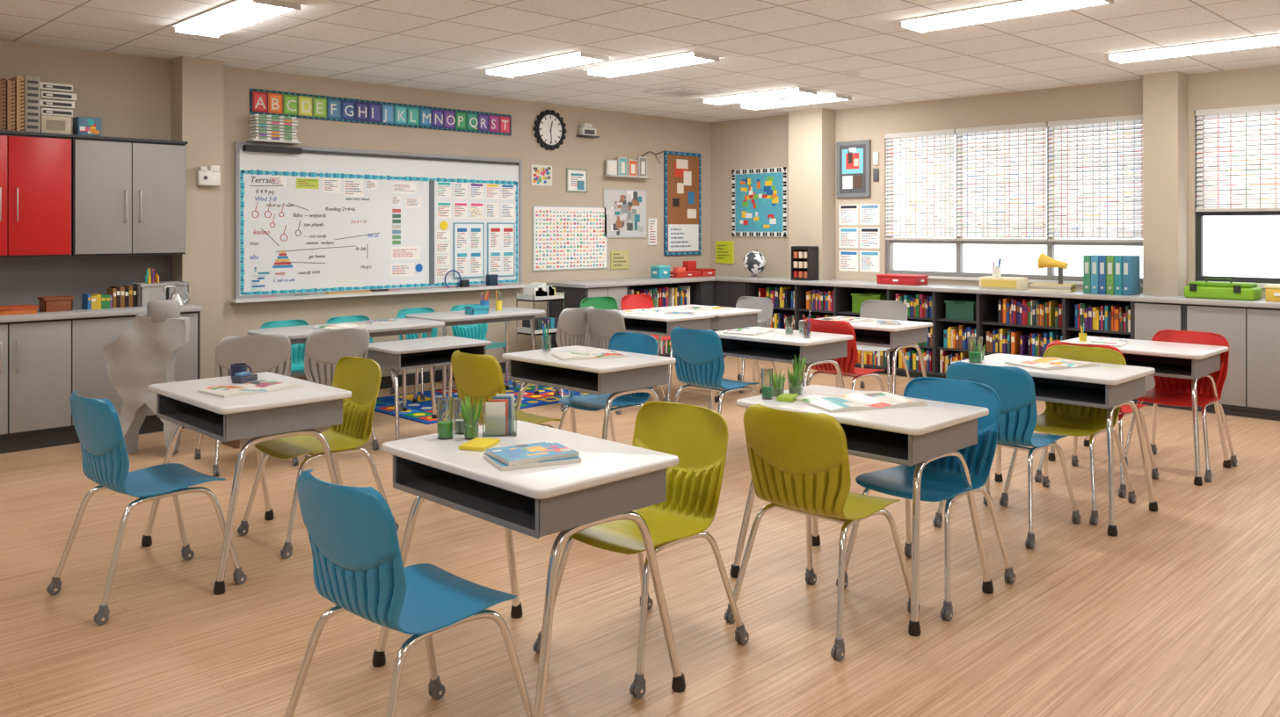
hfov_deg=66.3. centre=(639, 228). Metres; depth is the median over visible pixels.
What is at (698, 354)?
chair
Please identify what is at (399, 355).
student desk
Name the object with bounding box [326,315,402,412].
chair
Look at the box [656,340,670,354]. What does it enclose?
books
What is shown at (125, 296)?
books
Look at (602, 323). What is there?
chair
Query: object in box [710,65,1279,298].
wall
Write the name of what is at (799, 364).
potted plant
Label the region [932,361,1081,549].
chair
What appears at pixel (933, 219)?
window blind
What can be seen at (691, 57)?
ceiling light
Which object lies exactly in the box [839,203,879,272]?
posted papers
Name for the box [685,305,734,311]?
open magazine
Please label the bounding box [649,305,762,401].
student desk
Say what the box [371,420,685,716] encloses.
student desk
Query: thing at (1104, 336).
books
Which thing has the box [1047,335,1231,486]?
student desk
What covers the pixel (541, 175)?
photo poster
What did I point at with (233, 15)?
ceiling light
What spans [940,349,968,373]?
books
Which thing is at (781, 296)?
books
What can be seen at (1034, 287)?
pile
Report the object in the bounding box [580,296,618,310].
chair
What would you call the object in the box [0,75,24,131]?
files
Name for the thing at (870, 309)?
chair
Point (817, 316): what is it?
books
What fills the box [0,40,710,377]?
wall
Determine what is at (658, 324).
student desk
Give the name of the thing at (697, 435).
chair
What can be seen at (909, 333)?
student desk
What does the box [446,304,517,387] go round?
chair
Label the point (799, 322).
drinking glass
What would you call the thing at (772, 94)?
ceiling light
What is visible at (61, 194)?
upper cabinet
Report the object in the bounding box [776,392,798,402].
eraser
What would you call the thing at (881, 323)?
picture book
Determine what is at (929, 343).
books
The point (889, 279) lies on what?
toolbox
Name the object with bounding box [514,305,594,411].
chair
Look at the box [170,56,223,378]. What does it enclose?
column
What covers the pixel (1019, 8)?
ceiling light
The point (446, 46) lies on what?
ceiling
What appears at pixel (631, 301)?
chair
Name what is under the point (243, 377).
pencil case
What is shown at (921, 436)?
student desk
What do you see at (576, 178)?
notice sheet
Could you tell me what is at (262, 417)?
student desk
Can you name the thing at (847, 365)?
chair
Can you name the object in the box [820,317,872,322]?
open magazine
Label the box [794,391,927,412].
open magazine
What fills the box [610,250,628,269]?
notice sheet
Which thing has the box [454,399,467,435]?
drinking glass
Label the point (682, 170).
cork bulletin board
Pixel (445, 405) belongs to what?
drinking glass
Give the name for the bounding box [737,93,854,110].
ceiling light
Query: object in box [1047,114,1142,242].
window blind
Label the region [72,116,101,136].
box
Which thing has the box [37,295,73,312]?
basket
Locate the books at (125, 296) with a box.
[107,285,136,307]
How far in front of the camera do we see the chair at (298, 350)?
7.80 m
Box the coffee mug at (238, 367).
[230,363,251,378]
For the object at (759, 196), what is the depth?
11.91 m
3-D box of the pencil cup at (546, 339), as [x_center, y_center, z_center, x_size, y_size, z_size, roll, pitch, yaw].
[-0.566,0.648,5.940,0.060,0.184,0.060,0,0,-45]
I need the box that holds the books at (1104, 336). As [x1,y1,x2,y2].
[1090,334,1130,339]
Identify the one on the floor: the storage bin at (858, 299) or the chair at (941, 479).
the chair at (941, 479)
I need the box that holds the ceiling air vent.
[640,84,726,97]
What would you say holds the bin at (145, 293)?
in the base cabinet at (46, 358)
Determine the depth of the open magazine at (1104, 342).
6.23 m
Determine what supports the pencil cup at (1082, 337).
on the student desk at (1194, 362)
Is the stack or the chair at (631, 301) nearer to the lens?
the stack
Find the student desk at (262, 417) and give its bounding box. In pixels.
[141,372,351,595]
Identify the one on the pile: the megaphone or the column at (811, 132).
the megaphone
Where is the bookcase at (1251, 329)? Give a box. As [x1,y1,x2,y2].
[710,274,1279,421]
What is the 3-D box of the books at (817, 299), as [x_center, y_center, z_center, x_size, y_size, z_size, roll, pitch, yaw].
[2.027,0.778,10.711,0.195,0.224,0.382,0,0,-45]
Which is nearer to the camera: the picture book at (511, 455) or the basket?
the picture book at (511, 455)
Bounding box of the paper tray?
[246,114,301,144]
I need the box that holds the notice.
[715,240,733,263]
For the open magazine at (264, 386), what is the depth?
4.46 m
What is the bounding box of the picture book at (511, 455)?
[485,441,578,465]
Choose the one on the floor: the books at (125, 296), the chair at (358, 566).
the chair at (358, 566)
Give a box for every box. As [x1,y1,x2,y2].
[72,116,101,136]
[576,123,599,138]
[650,264,670,278]
[669,270,700,277]
[672,261,696,271]
[696,268,716,276]
[979,276,1028,290]
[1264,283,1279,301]
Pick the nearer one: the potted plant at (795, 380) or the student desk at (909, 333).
the potted plant at (795, 380)
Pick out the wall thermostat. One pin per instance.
(875, 154)
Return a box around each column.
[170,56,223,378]
[788,108,835,280]
[1142,71,1187,296]
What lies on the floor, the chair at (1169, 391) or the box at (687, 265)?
the chair at (1169, 391)
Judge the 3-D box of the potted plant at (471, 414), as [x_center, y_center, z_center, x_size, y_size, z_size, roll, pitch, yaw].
[-0.593,0.666,3.455,0.072,0.149,0.065,0,0,5]
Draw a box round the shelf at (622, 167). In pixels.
[603,150,665,179]
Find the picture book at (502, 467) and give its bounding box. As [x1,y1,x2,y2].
[483,452,581,471]
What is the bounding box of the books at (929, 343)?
[915,321,932,346]
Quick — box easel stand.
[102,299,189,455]
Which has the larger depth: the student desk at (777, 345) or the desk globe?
the desk globe
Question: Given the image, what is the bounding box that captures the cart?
[516,282,565,352]
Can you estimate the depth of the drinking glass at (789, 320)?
6.85 m
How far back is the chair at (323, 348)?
6.46 m
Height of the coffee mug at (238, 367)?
0.070 m
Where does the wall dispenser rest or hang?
attached to the wall at (130, 95)
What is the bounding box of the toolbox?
[875,273,928,285]
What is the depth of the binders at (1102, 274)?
8.57 m
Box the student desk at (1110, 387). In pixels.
[945,353,1158,537]
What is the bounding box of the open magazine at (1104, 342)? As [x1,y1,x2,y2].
[1086,339,1128,347]
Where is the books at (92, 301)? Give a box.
[81,293,112,309]
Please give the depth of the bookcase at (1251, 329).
8.46 m
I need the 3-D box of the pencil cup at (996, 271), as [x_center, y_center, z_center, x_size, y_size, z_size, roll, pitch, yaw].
[3.451,0.373,9.489,0.090,0.194,0.090,0,0,-45]
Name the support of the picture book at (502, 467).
on the student desk at (612, 480)
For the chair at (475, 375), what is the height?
0.837 m
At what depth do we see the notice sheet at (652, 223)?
11.73 m
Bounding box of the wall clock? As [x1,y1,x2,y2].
[533,109,566,150]
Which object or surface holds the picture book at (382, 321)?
on the table at (295, 334)
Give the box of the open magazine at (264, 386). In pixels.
[197,379,303,398]
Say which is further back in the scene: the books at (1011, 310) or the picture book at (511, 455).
the books at (1011, 310)
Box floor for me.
[0,356,1279,716]
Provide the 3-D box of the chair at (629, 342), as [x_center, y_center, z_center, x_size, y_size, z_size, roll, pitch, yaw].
[-0.196,1.081,6.026,0.595,0.837,0.506,0,0,-43]
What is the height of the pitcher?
0.158 m
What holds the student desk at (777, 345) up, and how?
on the floor
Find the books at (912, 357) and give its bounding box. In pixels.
[898,347,932,371]
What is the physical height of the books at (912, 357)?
0.217 m
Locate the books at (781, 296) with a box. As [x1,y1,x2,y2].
[758,286,794,308]
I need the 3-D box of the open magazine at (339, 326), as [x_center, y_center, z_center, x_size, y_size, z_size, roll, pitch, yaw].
[-2.227,0.731,7.319,0.220,0.018,0.340,0,0,35]
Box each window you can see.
[886,120,1142,287]
[1190,110,1279,287]
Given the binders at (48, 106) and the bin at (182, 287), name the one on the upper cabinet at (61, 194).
the binders at (48, 106)
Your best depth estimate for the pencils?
7.34 m
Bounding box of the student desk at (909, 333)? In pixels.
[800,316,933,394]
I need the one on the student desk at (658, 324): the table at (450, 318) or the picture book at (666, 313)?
the picture book at (666, 313)
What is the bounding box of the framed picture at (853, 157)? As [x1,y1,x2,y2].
[836,139,871,197]
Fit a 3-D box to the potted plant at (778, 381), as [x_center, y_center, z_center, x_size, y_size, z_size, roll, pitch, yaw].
[0.607,0.679,4.343,0.077,0.122,0.070,0,0,-45]
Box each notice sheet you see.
[566,167,587,192]
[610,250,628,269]
[647,218,657,245]
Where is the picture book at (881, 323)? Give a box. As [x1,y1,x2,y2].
[875,320,901,325]
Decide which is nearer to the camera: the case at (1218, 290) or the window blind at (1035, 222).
the case at (1218, 290)
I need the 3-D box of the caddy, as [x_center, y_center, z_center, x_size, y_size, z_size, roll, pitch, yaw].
[-1.415,0.705,8.485,0.178,0.070,0.136,0,0,-45]
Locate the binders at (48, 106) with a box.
[22,75,76,134]
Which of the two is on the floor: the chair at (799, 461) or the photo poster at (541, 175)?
the chair at (799, 461)
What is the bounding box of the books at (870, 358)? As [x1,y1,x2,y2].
[856,350,887,366]
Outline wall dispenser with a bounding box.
[196,165,220,186]
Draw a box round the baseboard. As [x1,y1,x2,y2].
[379,362,505,389]
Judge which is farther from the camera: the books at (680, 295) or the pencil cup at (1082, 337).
the books at (680, 295)
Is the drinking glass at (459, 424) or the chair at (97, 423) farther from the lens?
the chair at (97, 423)
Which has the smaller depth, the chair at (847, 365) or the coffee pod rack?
the chair at (847, 365)
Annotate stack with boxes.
[0,304,38,315]
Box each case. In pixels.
[232,371,257,383]
[1184,277,1262,300]
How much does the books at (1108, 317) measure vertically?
0.227 m
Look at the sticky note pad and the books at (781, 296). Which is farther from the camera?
the books at (781, 296)
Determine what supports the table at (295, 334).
on the floor
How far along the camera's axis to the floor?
3.84 m
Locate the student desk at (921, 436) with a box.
[730,385,993,636]
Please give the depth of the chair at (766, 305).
9.42 m
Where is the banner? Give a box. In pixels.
[249,88,511,135]
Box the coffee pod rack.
[791,246,818,281]
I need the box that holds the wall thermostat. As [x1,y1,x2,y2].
[872,152,878,181]
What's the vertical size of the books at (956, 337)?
0.230 m
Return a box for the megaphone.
[1037,253,1068,283]
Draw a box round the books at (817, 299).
[806,289,833,311]
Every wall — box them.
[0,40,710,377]
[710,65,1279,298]
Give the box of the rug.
[374,379,590,424]
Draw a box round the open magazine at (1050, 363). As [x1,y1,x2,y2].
[1004,356,1099,370]
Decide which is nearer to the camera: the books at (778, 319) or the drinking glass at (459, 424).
the drinking glass at (459, 424)
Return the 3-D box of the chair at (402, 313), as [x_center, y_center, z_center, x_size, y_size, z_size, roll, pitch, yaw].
[-1.911,1.115,8.841,0.547,0.770,0.466,0,0,45]
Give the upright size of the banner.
0.215 m
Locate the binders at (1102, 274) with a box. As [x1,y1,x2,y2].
[1083,254,1140,295]
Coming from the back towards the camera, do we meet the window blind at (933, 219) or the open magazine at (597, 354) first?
the window blind at (933, 219)
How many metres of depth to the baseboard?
9.39 m
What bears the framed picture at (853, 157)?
attached to the wall at (756, 142)
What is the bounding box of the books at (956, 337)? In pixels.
[944,324,975,349]
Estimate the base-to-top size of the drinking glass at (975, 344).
0.140 m
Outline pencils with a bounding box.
[145,268,159,283]
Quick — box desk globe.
[742,249,765,278]
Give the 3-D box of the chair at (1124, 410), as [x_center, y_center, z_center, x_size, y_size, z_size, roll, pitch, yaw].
[2.721,1.081,5.832,0.595,0.837,0.506,0,0,-45]
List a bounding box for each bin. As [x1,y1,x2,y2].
[130,282,167,306]
[162,281,189,304]
[850,291,887,312]
[944,298,975,320]
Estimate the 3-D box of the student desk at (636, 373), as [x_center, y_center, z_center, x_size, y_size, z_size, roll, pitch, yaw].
[-0.308,1.120,5.689,0.640,0.760,0.898,0,0,-45]
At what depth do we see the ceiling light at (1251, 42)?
7.22 m
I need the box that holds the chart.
[532,205,607,271]
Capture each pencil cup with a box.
[480,290,488,311]
[495,290,501,311]
[541,320,551,351]
[802,310,811,338]
[991,257,1001,276]
[1078,323,1086,341]
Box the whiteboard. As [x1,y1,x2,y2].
[229,141,530,303]
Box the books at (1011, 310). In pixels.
[998,298,1061,327]
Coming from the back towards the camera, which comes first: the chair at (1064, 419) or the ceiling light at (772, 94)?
the ceiling light at (772, 94)
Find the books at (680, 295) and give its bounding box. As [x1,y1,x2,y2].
[629,285,690,307]
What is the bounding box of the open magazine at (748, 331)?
[723,327,775,335]
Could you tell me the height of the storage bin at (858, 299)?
0.200 m
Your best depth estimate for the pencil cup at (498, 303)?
8.82 m
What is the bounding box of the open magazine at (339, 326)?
[312,323,369,329]
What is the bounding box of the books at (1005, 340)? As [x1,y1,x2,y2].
[986,327,1061,356]
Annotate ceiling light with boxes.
[169,0,305,37]
[481,50,612,78]
[583,50,722,78]
[699,87,819,105]
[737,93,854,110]
[895,0,1114,33]
[1103,33,1279,64]
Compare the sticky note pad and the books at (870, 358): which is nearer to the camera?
the sticky note pad
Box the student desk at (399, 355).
[367,335,491,440]
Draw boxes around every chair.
[46,391,247,625]
[194,333,298,476]
[237,356,399,559]
[260,319,308,373]
[283,469,534,716]
[304,327,378,458]
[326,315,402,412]
[389,307,437,400]
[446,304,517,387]
[450,349,562,428]
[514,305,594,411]
[532,400,749,698]
[558,332,658,442]
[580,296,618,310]
[581,307,667,414]
[620,293,670,386]
[670,327,759,414]
[724,403,919,661]
[735,296,778,392]
[805,318,884,392]
[836,377,1015,621]
[842,299,910,392]
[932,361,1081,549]
[999,344,1136,525]
[1034,341,1159,497]
[1123,329,1237,482]
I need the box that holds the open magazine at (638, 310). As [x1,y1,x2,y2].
[623,308,667,314]
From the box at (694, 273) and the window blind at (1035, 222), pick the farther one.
the box at (694, 273)
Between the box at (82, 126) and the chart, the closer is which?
the box at (82, 126)
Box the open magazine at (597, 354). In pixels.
[551,349,626,360]
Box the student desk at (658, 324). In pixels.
[618,308,718,402]
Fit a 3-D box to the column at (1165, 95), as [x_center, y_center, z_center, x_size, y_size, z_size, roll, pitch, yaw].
[4.607,-0.385,8.595,0.270,1.930,0.280,0,0,-45]
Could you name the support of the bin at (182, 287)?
in the base cabinet at (46, 358)
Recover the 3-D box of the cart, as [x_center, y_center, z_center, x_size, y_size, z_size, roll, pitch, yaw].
[-0.997,1.021,9.836,0.434,0.958,0.290,0,0,-45]
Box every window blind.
[884,129,955,240]
[955,122,1047,241]
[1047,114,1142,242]
[1195,103,1279,211]
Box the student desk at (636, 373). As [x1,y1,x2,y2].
[501,345,676,440]
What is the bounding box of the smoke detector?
[843,71,860,77]
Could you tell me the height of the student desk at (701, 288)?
0.920 m
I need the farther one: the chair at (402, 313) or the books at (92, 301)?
the chair at (402, 313)
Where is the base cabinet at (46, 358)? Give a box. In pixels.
[0,254,202,453]
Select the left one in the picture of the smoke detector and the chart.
the chart
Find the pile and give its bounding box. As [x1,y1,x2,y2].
[1029,283,1076,292]
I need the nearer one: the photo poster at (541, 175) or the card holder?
the card holder
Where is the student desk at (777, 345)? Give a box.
[707,327,853,409]
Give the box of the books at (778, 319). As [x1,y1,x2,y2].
[770,312,794,330]
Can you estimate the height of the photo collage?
0.570 m
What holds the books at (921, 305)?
in the bookcase at (1251, 329)
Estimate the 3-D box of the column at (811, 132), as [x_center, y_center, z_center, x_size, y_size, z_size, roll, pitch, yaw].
[1.969,-0.385,11.232,0.270,1.930,0.460,0,0,-45]
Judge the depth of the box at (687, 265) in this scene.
11.69 m
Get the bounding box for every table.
[247,318,444,419]
[405,307,545,402]
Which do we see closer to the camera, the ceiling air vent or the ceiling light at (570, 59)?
the ceiling light at (570, 59)
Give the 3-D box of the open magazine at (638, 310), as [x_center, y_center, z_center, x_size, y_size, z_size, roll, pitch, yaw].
[0.050,0.731,8.648,0.260,0.018,0.360,0,0,25]
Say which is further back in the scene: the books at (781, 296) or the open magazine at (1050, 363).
the books at (781, 296)
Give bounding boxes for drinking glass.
[436,397,454,440]
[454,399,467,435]
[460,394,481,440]
[761,368,772,399]
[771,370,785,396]
[785,316,793,334]
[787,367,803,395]
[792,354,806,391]
[798,320,801,333]
[800,320,811,334]
[967,336,982,363]
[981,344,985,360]
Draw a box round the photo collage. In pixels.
[603,188,647,238]
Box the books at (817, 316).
[805,314,833,319]
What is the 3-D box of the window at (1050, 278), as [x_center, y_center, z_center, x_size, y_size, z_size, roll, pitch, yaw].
[3.649,-0.250,9.793,0.130,1.560,2.730,0,0,-45]
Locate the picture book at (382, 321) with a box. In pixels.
[366,319,403,323]
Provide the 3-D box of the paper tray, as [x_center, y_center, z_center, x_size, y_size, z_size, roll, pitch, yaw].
[-3.125,-0.847,8.372,0.420,0.224,0.140,0,0,-45]
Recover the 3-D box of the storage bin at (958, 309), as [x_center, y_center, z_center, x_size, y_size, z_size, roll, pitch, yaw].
[3.217,0.800,9.652,0.318,0.180,0.316,0,0,-45]
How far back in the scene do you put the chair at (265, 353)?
6.09 m
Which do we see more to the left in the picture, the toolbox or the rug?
the rug
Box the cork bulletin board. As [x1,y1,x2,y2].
[663,151,701,255]
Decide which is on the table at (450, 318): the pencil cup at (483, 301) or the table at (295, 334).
the pencil cup at (483, 301)
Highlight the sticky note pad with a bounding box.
[458,437,500,450]
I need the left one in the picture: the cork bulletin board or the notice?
the cork bulletin board
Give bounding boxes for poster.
[530,164,552,186]
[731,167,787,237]
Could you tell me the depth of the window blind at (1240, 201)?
8.31 m
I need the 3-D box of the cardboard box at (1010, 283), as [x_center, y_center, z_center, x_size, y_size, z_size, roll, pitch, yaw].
[3.497,0.525,9.436,0.210,0.110,0.400,0,0,-45]
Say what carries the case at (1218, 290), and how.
on the bookcase at (1251, 329)
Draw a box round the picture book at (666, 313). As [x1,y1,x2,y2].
[663,312,695,315]
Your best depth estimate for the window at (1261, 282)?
8.53 m
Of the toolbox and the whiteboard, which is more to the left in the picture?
the whiteboard
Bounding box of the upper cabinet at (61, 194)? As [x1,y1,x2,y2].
[0,130,188,257]
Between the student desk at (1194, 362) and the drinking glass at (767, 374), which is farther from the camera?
the student desk at (1194, 362)
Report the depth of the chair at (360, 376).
4.86 m
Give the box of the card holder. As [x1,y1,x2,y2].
[482,393,516,436]
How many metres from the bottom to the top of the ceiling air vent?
0.030 m
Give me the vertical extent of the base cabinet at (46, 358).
1.300 m
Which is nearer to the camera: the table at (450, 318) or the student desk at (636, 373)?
the student desk at (636, 373)
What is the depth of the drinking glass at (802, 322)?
6.83 m
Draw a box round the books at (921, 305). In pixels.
[895,292,932,318]
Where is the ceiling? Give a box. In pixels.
[0,0,1279,122]
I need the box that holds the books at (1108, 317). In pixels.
[1075,302,1130,332]
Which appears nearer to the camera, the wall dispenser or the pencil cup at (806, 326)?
the pencil cup at (806, 326)
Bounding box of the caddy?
[463,305,489,314]
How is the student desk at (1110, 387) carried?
on the floor
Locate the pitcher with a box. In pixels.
[162,285,189,306]
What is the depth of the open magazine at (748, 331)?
6.91 m
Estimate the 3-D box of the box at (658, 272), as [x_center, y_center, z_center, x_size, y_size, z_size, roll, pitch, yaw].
[0.240,0.505,11.452,0.196,0.150,0.156,0,0,-45]
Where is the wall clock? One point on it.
(549, 129)

